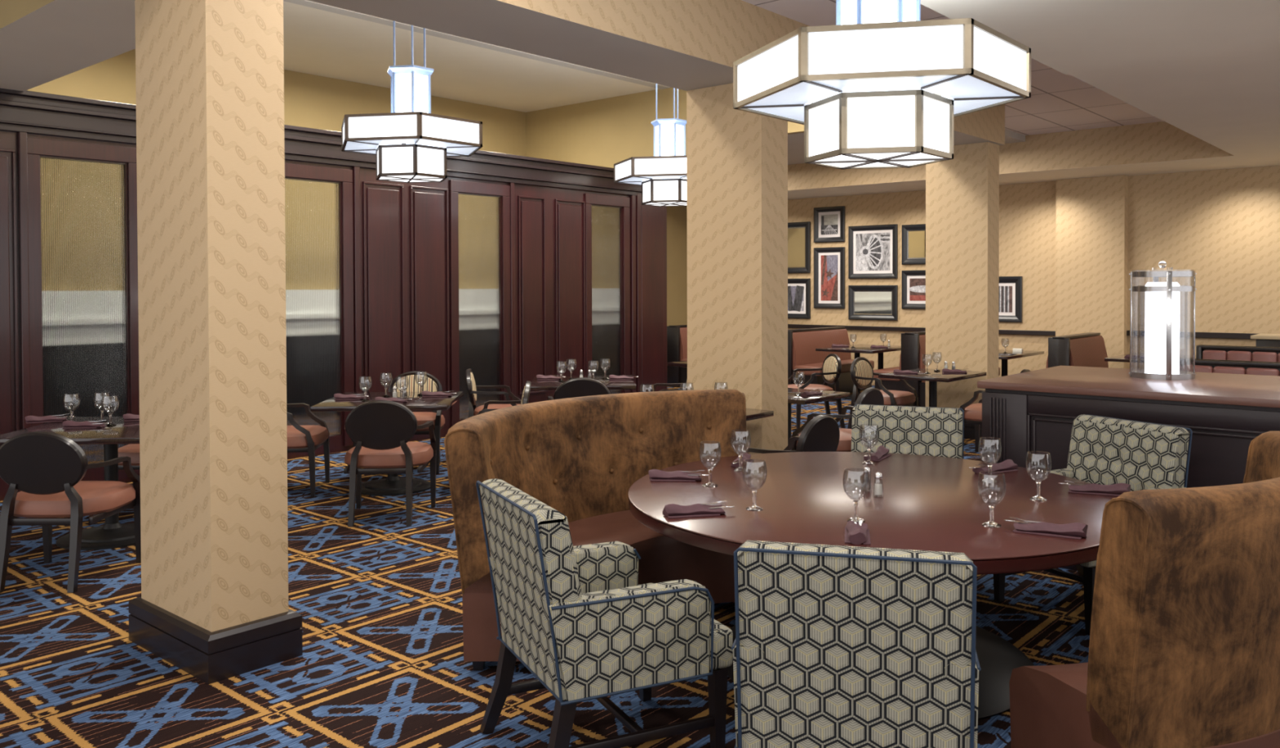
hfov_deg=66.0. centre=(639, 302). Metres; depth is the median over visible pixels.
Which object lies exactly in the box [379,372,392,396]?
water goblet
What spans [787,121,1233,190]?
wall
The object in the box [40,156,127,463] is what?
window
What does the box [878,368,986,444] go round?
pedestal table
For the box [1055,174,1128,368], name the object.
column
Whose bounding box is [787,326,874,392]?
bench
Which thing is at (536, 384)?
pedestal table
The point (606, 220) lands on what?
window
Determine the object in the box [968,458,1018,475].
rolled napkin
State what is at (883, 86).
pendant lamp
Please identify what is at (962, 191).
column
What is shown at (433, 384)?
armchair
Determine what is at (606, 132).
wall
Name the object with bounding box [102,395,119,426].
water goblet
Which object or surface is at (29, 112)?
trim
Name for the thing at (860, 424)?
bowl
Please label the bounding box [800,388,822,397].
rolled napkin
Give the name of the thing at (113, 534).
pedestal table
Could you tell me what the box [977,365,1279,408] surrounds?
countertop
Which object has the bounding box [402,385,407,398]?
spice shaker
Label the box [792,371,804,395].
water goblet
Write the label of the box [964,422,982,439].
baseboard
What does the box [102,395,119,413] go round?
bowl
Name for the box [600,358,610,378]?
water goblet
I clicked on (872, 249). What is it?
print
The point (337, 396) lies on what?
rolled napkin
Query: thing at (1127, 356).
rolled napkin
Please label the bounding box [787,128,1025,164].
ceiling
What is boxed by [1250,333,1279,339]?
countertop
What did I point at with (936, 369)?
water goblet
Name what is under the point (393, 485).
pedestal table
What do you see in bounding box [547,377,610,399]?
armchair
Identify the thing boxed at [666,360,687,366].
pedestal table
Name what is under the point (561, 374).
water goblet
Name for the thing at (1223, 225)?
wall
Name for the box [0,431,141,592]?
armchair
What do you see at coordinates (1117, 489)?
rolled napkin
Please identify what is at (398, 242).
wall
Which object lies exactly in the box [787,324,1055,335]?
trim
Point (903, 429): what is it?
upholstered armchair
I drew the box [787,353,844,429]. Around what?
armchair
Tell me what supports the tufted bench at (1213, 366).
on the floor
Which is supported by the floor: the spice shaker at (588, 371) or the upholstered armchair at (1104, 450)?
the upholstered armchair at (1104, 450)
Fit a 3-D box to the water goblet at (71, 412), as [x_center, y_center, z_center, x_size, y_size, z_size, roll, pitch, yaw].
[-3.970,0.742,6.880,0.105,0.205,0.105,1,1,41]
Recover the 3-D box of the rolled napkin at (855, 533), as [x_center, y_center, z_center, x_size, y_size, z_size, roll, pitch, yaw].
[0.819,0.852,3.712,0.092,0.051,0.299,0,1,12]
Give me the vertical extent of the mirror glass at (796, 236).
0.740 m
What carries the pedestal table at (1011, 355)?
on the floor
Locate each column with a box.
[134,0,288,631]
[686,83,787,454]
[925,142,999,408]
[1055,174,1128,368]
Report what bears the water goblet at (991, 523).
on the round table at (931, 503)
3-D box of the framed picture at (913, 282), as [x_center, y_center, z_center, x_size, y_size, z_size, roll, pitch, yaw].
[4.731,-0.208,16.218,0.897,0.640,0.045,1,1,41]
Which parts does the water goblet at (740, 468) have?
stem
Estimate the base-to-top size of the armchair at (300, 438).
0.898 m
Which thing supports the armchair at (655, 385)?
on the floor
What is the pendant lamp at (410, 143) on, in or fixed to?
hanging from the ceiling at (317, 42)
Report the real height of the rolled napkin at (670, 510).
0.051 m
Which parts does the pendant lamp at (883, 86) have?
lamp shade, tower frame, lamp shade, lamp shade, lamp shade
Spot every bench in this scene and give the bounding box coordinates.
[666,324,687,387]
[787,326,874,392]
[873,330,999,406]
[1045,332,1108,368]
[1143,358,1279,376]
[1195,344,1279,362]
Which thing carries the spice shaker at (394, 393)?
on the pedestal table at (393, 485)
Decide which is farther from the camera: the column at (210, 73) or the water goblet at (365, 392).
the water goblet at (365, 392)
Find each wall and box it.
[0,130,666,500]
[26,48,687,325]
[525,87,804,168]
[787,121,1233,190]
[787,164,1279,385]
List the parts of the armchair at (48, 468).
leg, frame, leg, seat rail, leg, seat, arm, leg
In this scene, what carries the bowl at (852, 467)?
on the water goblet at (855, 501)
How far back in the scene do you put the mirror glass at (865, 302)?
16.88 m
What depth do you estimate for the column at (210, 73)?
4.43 m
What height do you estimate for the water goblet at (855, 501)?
0.205 m
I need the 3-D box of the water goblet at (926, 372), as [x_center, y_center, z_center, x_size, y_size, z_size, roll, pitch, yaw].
[3.089,0.663,10.596,0.105,0.205,0.105,-1,1,-33]
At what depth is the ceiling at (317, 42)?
12.63 m
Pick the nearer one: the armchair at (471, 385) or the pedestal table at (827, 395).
the pedestal table at (827, 395)
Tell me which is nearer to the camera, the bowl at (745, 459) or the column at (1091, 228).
the bowl at (745, 459)
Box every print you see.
[787,284,804,311]
[821,213,837,235]
[821,254,837,300]
[855,232,889,271]
[908,278,925,300]
[998,285,1012,312]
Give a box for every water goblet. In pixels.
[62,392,79,421]
[93,391,110,422]
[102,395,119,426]
[358,376,372,401]
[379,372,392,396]
[395,375,408,398]
[414,370,426,395]
[555,361,566,382]
[566,358,576,379]
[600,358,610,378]
[698,440,721,487]
[730,428,751,471]
[742,458,767,511]
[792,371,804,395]
[842,466,869,522]
[858,423,879,464]
[923,355,932,373]
[932,351,942,370]
[977,471,1005,527]
[978,436,1001,482]
[1026,450,1051,501]
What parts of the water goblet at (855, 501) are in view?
stem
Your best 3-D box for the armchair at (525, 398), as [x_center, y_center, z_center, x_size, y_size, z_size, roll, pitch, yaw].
[-1.224,1.127,8.446,0.654,0.898,0.640,0,1,-5]
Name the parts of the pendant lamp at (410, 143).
rod, tower frame, lamp shade, lamp shade, lamp shade, lamp shade, drum frame, rod, rod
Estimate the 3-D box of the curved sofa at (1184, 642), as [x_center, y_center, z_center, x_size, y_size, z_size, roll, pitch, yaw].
[1.978,1.082,3.389,1.756,1.119,0.787,-1,1,-41]
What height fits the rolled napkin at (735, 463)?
0.051 m
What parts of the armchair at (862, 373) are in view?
leg, frame, arm, seat rail, seat, arm, leg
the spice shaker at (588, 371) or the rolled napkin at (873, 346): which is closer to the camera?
the spice shaker at (588, 371)
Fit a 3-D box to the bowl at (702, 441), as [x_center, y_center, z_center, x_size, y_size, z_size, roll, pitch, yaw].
[0.331,0.721,4.640,0.105,0.123,0.105,-1,1,-26]
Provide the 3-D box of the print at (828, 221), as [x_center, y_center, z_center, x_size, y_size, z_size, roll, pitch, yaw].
[3.345,-1.371,17.406,0.341,0.353,0.003,1,1,41]
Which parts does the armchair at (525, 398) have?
arm, arm, frame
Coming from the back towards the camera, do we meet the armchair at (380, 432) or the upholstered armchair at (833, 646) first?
the armchair at (380, 432)
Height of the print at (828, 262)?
0.808 m
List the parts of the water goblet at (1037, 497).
stem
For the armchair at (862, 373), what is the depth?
11.05 m
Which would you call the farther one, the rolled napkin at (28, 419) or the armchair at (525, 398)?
the armchair at (525, 398)
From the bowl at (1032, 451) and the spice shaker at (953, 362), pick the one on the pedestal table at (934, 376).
the spice shaker at (953, 362)
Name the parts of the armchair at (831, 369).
leg, arm, seat, arm, leg, frame, leg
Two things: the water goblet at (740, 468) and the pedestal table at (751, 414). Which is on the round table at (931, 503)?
the water goblet at (740, 468)
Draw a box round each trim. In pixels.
[0,88,641,195]
[283,0,670,88]
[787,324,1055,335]
[1126,330,1258,338]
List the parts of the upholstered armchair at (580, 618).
leg, backrest, leg, arm, arm, leg, seat, leg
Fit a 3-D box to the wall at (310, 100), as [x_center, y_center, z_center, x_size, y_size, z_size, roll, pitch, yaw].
[-5.419,-0.824,12.213,0.200,4.700,19.380,1,1,41]
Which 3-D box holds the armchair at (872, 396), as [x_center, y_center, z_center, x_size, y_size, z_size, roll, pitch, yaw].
[1.627,1.125,7.996,0.654,0.898,0.640,1,1,38]
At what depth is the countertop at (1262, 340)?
11.62 m
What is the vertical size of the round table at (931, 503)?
0.763 m
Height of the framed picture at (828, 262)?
1.075 m
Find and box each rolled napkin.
[25,413,70,423]
[62,419,108,428]
[123,413,139,421]
[333,393,368,399]
[374,395,412,403]
[421,390,456,396]
[536,374,565,379]
[608,374,638,379]
[648,469,708,481]
[662,500,734,518]
[730,450,753,467]
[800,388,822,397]
[831,343,848,346]
[844,514,871,544]
[863,444,891,461]
[870,344,888,348]
[893,368,921,374]
[942,368,970,373]
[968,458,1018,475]
[1004,516,1088,539]
[1057,480,1130,496]
[1124,354,1144,358]
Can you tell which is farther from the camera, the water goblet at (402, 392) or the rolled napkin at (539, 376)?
the rolled napkin at (539, 376)
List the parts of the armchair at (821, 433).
arm, arm, frame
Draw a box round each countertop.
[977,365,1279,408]
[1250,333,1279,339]
[1250,333,1279,346]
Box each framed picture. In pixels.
[787,278,810,318]
[813,205,844,242]
[813,246,844,308]
[848,223,897,278]
[901,270,925,308]
[998,275,1022,322]
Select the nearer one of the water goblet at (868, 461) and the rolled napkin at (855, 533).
the rolled napkin at (855, 533)
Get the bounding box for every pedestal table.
[0,416,139,550]
[311,391,463,495]
[530,375,635,390]
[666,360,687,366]
[746,408,773,420]
[787,387,849,443]
[815,344,901,399]
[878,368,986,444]
[998,349,1044,376]
[1104,352,1195,362]
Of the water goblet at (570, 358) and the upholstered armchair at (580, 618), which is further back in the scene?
the water goblet at (570, 358)
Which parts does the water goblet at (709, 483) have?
stem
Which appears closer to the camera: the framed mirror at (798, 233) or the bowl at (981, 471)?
the bowl at (981, 471)
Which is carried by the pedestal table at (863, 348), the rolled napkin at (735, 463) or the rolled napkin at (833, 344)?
the rolled napkin at (833, 344)
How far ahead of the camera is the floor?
4.51 m
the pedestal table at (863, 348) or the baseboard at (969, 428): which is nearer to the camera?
the baseboard at (969, 428)
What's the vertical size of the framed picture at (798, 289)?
0.720 m
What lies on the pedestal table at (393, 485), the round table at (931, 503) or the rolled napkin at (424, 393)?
the rolled napkin at (424, 393)
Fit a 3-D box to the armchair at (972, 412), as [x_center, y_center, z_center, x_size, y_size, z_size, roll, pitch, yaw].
[3.513,1.093,9.683,0.654,0.898,0.640,0,1,36]
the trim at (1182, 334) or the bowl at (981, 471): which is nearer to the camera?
the bowl at (981, 471)
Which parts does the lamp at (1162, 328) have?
glass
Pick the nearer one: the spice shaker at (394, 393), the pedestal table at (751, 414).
the pedestal table at (751, 414)
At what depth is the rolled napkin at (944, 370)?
10.59 m
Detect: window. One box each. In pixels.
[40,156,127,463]
[284,178,340,435]
[457,193,499,418]
[591,205,621,394]
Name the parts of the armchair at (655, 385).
arm, arm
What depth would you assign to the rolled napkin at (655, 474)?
4.76 m
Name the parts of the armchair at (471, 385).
leg, frame, arm, seat, arm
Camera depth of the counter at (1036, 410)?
5.86 m
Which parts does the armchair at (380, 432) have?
leg, leg, frame, seat rail, seat, leg, arm, leg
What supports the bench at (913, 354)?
on the floor
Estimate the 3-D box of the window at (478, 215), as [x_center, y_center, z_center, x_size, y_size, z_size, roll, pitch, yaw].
[-1.916,0.046,11.654,0.010,2.615,0.651,1,1,41]
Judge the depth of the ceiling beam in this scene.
6.54 m
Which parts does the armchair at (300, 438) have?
arm, seat rail, seat, arm, leg, leg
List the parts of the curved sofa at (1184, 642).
leather seat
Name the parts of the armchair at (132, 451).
seat, seat rail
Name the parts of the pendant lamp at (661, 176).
drum frame, lamp shade, lamp shade, rod, lamp shade, tower frame, lamp shade, rod, rod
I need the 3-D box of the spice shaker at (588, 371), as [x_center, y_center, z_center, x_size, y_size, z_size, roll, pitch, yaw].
[-0.508,0.733,9.943,0.045,0.107,0.047,1,1,41]
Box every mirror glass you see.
[787,227,804,266]
[854,291,891,313]
[908,231,925,257]
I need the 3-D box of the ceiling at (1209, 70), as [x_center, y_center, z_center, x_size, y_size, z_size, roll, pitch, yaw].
[1.454,-1.975,6.234,18.000,0.625,19.380,1,1,41]
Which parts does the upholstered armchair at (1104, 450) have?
leg, arm, leg, seat, leg, backrest, arm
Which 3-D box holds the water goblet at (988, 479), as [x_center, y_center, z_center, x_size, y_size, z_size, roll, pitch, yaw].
[1.679,0.756,4.726,0.105,0.205,0.105,0,1,8]
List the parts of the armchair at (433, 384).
frame, seat, seat rail, leg, arm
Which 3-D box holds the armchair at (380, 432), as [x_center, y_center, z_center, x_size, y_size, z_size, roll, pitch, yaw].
[-1.872,1.146,7.328,0.640,0.898,0.654,0,1,-3]
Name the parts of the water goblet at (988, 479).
stem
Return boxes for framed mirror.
[787,221,810,273]
[848,284,897,320]
[902,223,925,264]
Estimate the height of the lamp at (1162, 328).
0.759 m
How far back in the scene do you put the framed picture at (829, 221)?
17.40 m
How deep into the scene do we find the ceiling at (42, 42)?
6.17 m
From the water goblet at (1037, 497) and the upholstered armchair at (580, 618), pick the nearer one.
the upholstered armchair at (580, 618)
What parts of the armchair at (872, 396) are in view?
arm, seat, arm, frame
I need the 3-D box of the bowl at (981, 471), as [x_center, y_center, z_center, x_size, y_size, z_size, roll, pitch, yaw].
[1.375,0.730,3.851,0.105,0.123,0.105,0,1,11]
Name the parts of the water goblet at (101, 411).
stem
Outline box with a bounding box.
[1013,347,1022,352]
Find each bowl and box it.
[62,392,79,411]
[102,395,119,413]
[698,440,721,468]
[730,428,751,454]
[742,458,767,489]
[842,466,869,500]
[858,423,879,448]
[977,471,1005,505]
[978,436,1001,464]
[1026,450,1051,480]
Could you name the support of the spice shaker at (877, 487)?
on the round table at (931, 503)
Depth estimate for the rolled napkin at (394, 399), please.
8.03 m
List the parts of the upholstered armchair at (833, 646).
arm, arm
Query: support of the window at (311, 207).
in the wall at (398, 242)
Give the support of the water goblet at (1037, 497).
on the round table at (931, 503)
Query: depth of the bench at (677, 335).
16.68 m
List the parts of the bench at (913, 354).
seat, backrest, panel, backrest, seat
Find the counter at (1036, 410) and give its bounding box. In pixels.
[977,365,1279,570]
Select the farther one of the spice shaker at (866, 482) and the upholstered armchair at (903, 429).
the upholstered armchair at (903, 429)
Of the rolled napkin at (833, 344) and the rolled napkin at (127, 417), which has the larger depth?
the rolled napkin at (833, 344)
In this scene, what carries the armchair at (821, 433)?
on the floor
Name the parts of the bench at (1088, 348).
backrest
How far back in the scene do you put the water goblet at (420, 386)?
8.62 m
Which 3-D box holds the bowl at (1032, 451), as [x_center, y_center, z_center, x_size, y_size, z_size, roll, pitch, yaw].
[1.747,0.721,4.318,0.105,0.123,0.105,0,1,13]
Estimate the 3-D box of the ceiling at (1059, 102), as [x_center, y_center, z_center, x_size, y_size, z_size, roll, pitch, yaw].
[0.454,-2.232,6.104,2.525,0.100,17.880,1,1,41]
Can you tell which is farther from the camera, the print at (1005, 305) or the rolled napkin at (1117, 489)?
the print at (1005, 305)
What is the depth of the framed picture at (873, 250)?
16.85 m
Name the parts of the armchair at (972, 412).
arm, seat, seat rail, leg, frame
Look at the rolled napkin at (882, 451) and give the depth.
5.35 m
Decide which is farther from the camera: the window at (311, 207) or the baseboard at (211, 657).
the window at (311, 207)
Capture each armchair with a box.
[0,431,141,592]
[103,444,140,470]
[286,403,329,497]
[343,400,436,526]
[372,371,444,475]
[466,368,521,417]
[475,380,531,415]
[475,478,733,747]
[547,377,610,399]
[649,378,687,391]
[731,539,981,747]
[746,414,839,453]
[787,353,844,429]
[791,386,884,451]
[847,356,918,428]
[851,404,964,458]
[960,368,1030,452]
[993,413,1192,635]
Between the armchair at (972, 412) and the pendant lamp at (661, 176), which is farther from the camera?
the pendant lamp at (661, 176)
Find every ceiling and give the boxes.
[0,0,135,91]
[283,0,670,112]
[684,0,1279,206]
[742,0,1164,135]
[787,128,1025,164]
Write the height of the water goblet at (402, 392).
0.205 m
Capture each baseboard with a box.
[128,596,302,684]
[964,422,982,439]
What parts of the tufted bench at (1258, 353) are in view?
backrest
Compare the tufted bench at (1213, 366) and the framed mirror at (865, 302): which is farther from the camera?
the framed mirror at (865, 302)
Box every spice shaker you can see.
[391,385,397,397]
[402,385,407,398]
[587,369,591,378]
[861,466,871,491]
[873,471,884,497]
[951,360,955,369]
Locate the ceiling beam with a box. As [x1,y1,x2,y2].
[308,0,1004,145]
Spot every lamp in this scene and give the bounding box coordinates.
[341,20,482,182]
[613,83,686,206]
[733,0,1031,169]
[1128,260,1196,379]
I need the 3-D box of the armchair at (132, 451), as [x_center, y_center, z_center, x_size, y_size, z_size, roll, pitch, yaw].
[-3.653,1.148,7.563,0.640,0.898,0.654,0,1,-3]
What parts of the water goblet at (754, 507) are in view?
stem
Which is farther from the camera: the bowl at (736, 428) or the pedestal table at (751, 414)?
the pedestal table at (751, 414)
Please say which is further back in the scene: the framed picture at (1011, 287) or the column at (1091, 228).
the framed picture at (1011, 287)
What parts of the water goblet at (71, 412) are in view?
stem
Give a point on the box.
(1015, 350)
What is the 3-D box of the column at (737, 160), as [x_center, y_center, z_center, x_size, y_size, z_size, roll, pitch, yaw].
[0.773,-0.064,7.861,0.720,3.277,0.367,1,1,41]
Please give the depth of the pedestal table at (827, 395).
8.55 m
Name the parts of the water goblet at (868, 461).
stem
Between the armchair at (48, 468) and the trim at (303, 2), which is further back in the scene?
the trim at (303, 2)
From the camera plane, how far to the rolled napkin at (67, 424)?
6.63 m
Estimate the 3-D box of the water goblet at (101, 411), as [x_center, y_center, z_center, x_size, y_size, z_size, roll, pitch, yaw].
[-3.798,0.741,6.956,0.105,0.205,0.105,-1,1,-40]
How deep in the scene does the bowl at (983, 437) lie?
4.72 m
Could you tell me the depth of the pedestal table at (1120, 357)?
12.71 m
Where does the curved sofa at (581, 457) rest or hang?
on the floor
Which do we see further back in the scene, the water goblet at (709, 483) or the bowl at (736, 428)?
the bowl at (736, 428)
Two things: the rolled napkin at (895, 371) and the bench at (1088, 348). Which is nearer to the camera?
the rolled napkin at (895, 371)
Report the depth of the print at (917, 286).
16.34 m
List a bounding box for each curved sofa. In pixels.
[444,389,746,670]
[1008,431,1279,747]
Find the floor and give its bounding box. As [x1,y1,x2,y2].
[0,385,1089,747]
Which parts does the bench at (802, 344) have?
panel, backrest, seat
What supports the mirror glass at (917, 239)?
attached to the framed mirror at (913, 236)
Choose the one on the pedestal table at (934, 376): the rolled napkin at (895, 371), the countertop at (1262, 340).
the rolled napkin at (895, 371)
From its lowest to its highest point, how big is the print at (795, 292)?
0.480 m
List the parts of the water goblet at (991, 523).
stem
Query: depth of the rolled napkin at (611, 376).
9.96 m
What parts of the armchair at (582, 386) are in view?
arm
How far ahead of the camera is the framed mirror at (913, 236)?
16.36 m
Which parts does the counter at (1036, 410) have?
panel moulding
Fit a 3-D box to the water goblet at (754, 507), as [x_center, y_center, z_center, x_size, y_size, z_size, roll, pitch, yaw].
[0.482,0.769,4.148,0.105,0.205,0.105,0,1,5]
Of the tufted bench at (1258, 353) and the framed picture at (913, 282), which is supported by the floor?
the tufted bench at (1258, 353)
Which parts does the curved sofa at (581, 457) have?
leg, leather seat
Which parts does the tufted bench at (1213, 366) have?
backrest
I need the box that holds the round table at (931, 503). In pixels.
[627,451,1117,719]
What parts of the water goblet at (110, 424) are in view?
stem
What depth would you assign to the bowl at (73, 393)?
6.88 m
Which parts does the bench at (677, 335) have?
backrest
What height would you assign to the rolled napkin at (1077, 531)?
0.051 m

